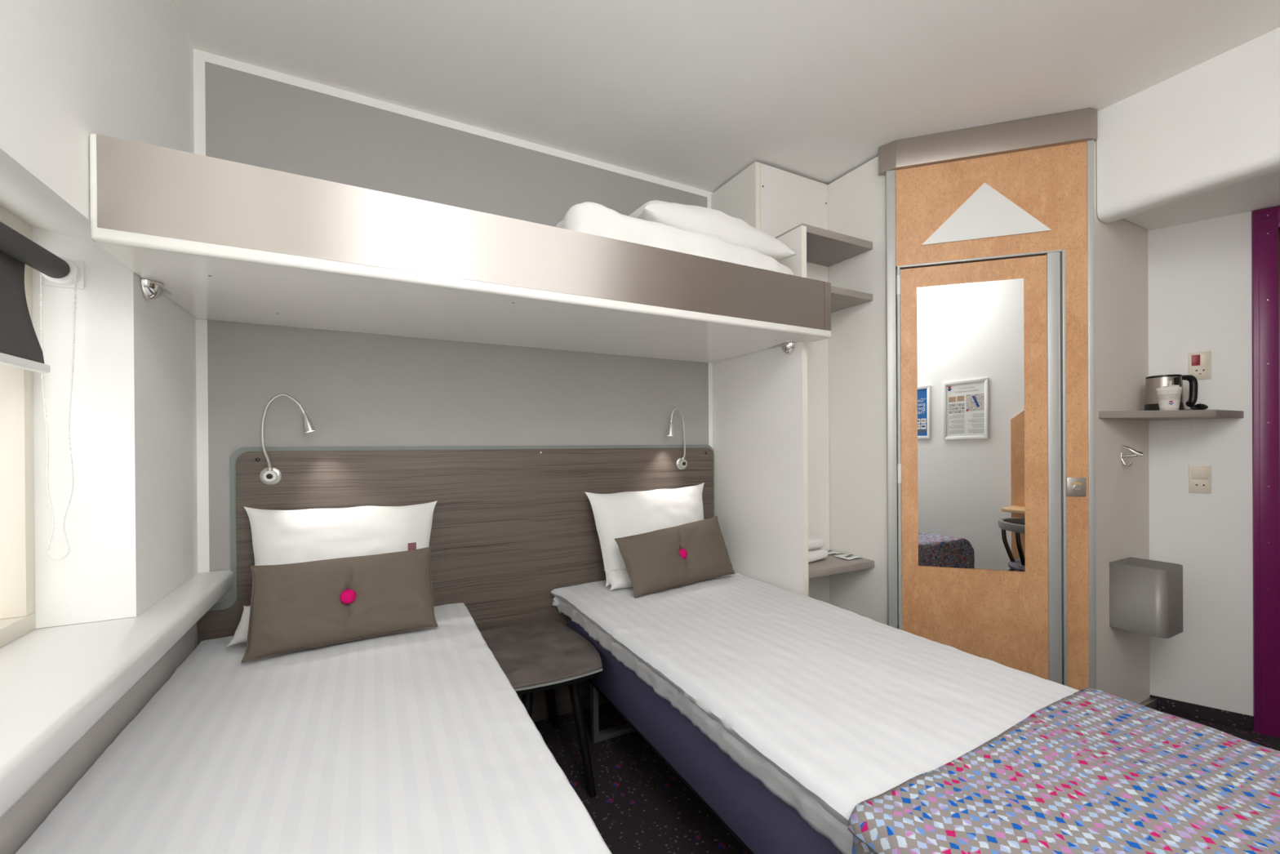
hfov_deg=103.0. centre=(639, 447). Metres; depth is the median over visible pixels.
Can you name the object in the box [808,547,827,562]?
towel
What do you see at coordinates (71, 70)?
wall
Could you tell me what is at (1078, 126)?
trim
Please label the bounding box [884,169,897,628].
trim
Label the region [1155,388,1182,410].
paper cup
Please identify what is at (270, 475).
reading lamp
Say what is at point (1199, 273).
wall
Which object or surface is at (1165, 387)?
lid
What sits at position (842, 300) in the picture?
shelf
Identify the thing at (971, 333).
mirror
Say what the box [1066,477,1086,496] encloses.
door lock
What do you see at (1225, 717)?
baseboard
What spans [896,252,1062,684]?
door
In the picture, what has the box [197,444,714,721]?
headboard
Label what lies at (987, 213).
plaque
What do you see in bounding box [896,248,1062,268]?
trim
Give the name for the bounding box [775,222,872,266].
shelf
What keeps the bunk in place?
attached to the wall at (355, 388)
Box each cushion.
[240,546,437,662]
[614,515,735,597]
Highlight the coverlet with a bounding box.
[847,688,1279,853]
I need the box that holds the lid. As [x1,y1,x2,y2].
[1155,386,1182,390]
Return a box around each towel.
[808,534,824,550]
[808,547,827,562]
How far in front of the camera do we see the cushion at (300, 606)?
1.59 m
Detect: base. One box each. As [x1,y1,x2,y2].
[92,240,828,363]
[1143,402,1184,410]
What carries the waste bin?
attached to the wall at (1121, 246)
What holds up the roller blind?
attached to the window
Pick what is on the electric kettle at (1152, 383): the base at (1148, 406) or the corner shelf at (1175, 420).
the base at (1148, 406)
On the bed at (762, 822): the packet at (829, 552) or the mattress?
the mattress
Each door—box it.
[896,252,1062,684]
[1251,205,1279,737]
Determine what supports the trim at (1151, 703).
attached to the wall at (1121, 246)
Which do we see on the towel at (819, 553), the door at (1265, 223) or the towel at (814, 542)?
the towel at (814, 542)
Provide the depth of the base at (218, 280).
1.59 m
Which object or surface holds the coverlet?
on the mattress
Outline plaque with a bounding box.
[920,182,1051,245]
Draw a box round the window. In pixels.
[0,204,233,817]
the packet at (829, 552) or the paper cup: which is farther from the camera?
the packet at (829, 552)
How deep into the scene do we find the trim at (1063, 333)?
2.08 m
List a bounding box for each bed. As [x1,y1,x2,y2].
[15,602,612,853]
[568,617,842,853]
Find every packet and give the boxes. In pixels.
[826,550,839,554]
[835,553,862,559]
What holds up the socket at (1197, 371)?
attached to the wall switch plate
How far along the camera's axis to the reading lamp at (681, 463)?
2.54 m
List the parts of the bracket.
bracket plate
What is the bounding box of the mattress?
[551,572,1079,853]
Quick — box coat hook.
[1120,445,1143,466]
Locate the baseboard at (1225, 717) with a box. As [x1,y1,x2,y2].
[1150,694,1253,731]
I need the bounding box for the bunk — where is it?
[88,133,831,363]
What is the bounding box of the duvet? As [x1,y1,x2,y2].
[555,201,793,275]
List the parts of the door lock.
lock knob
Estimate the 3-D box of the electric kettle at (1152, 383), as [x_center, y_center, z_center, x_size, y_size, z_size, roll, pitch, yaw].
[2.257,-0.229,2.158,0.207,0.154,0.122,0,0,-9]
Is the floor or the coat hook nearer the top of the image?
the coat hook
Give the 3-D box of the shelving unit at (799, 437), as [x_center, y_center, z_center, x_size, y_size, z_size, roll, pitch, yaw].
[0.750,-0.075,2.486,0.527,2.527,0.698,0,0,-28]
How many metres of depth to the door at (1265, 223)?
2.08 m
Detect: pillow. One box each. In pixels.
[225,500,437,647]
[584,482,704,591]
[628,200,795,262]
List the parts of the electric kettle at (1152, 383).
lid, handle, power cord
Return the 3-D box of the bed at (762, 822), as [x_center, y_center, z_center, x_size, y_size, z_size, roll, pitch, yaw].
[0.515,0.920,1.551,0.818,0.545,2.045,0,0,-28]
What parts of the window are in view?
frame, sill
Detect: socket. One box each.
[1188,465,1211,493]
[1191,365,1208,377]
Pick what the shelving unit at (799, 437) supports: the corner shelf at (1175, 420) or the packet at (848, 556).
the packet at (848, 556)
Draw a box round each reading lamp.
[259,393,315,484]
[666,407,687,469]
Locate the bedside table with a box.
[480,618,602,797]
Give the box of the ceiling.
[172,0,1279,262]
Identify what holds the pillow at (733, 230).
on the duvet
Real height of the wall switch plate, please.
0.119 m
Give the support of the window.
in the wall at (71, 70)
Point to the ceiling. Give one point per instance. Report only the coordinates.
(692, 93)
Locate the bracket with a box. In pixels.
[141,278,172,300]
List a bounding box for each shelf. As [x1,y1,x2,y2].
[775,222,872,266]
[808,552,874,578]
[831,285,872,312]
[1098,409,1244,430]
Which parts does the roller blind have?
bead chain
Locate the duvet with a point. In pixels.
(588, 217)
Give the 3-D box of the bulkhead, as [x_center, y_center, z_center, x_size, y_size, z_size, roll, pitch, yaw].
[2.833,-1.149,1.775,1.480,0.439,1.420,0,0,-28]
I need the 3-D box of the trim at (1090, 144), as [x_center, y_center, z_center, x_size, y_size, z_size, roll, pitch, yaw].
[1.824,-0.042,2.063,0.024,2.450,0.035,0,0,17]
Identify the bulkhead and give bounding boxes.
[1096,26,1279,230]
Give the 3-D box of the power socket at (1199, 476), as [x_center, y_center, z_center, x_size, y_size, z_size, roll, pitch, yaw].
[2.420,0.137,2.199,0.068,0.119,0.008,0,0,37]
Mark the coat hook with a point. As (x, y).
(1135, 453)
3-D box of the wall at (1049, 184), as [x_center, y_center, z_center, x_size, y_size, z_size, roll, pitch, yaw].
[1.482,-0.080,2.182,0.698,2.530,0.050,0,0,17]
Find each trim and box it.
[878,107,1097,175]
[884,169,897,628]
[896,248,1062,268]
[1060,249,1066,685]
[1086,139,1096,688]
[1139,697,1156,710]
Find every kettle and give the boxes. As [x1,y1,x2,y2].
[1143,373,1208,410]
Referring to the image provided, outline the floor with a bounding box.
[533,624,1279,853]
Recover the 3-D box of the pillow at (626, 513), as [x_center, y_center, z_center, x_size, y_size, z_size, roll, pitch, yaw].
[0.074,0.391,2.346,0.646,0.427,0.212,0,0,-28]
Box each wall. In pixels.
[0,0,198,853]
[193,48,963,646]
[895,141,1088,690]
[1093,140,1150,703]
[1147,211,1253,715]
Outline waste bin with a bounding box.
[1109,556,1182,638]
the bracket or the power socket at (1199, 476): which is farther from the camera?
the power socket at (1199, 476)
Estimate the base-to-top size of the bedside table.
0.444 m
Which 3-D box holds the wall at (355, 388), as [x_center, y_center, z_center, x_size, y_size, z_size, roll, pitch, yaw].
[0.389,-0.079,2.760,5.100,2.540,0.120,0,0,-28]
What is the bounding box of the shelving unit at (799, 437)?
[711,155,887,625]
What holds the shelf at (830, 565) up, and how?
attached to the shelving unit at (799, 437)
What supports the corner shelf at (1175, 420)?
attached to the wall at (1121, 246)
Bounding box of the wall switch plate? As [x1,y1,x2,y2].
[1188,351,1211,379]
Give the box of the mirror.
[916,278,1025,571]
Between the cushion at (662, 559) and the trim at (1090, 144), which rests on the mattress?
the cushion at (662, 559)
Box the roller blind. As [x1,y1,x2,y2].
[0,221,84,559]
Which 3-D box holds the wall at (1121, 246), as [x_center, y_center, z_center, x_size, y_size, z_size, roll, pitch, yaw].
[2.070,-0.089,2.191,0.537,2.540,0.025,0,0,-28]

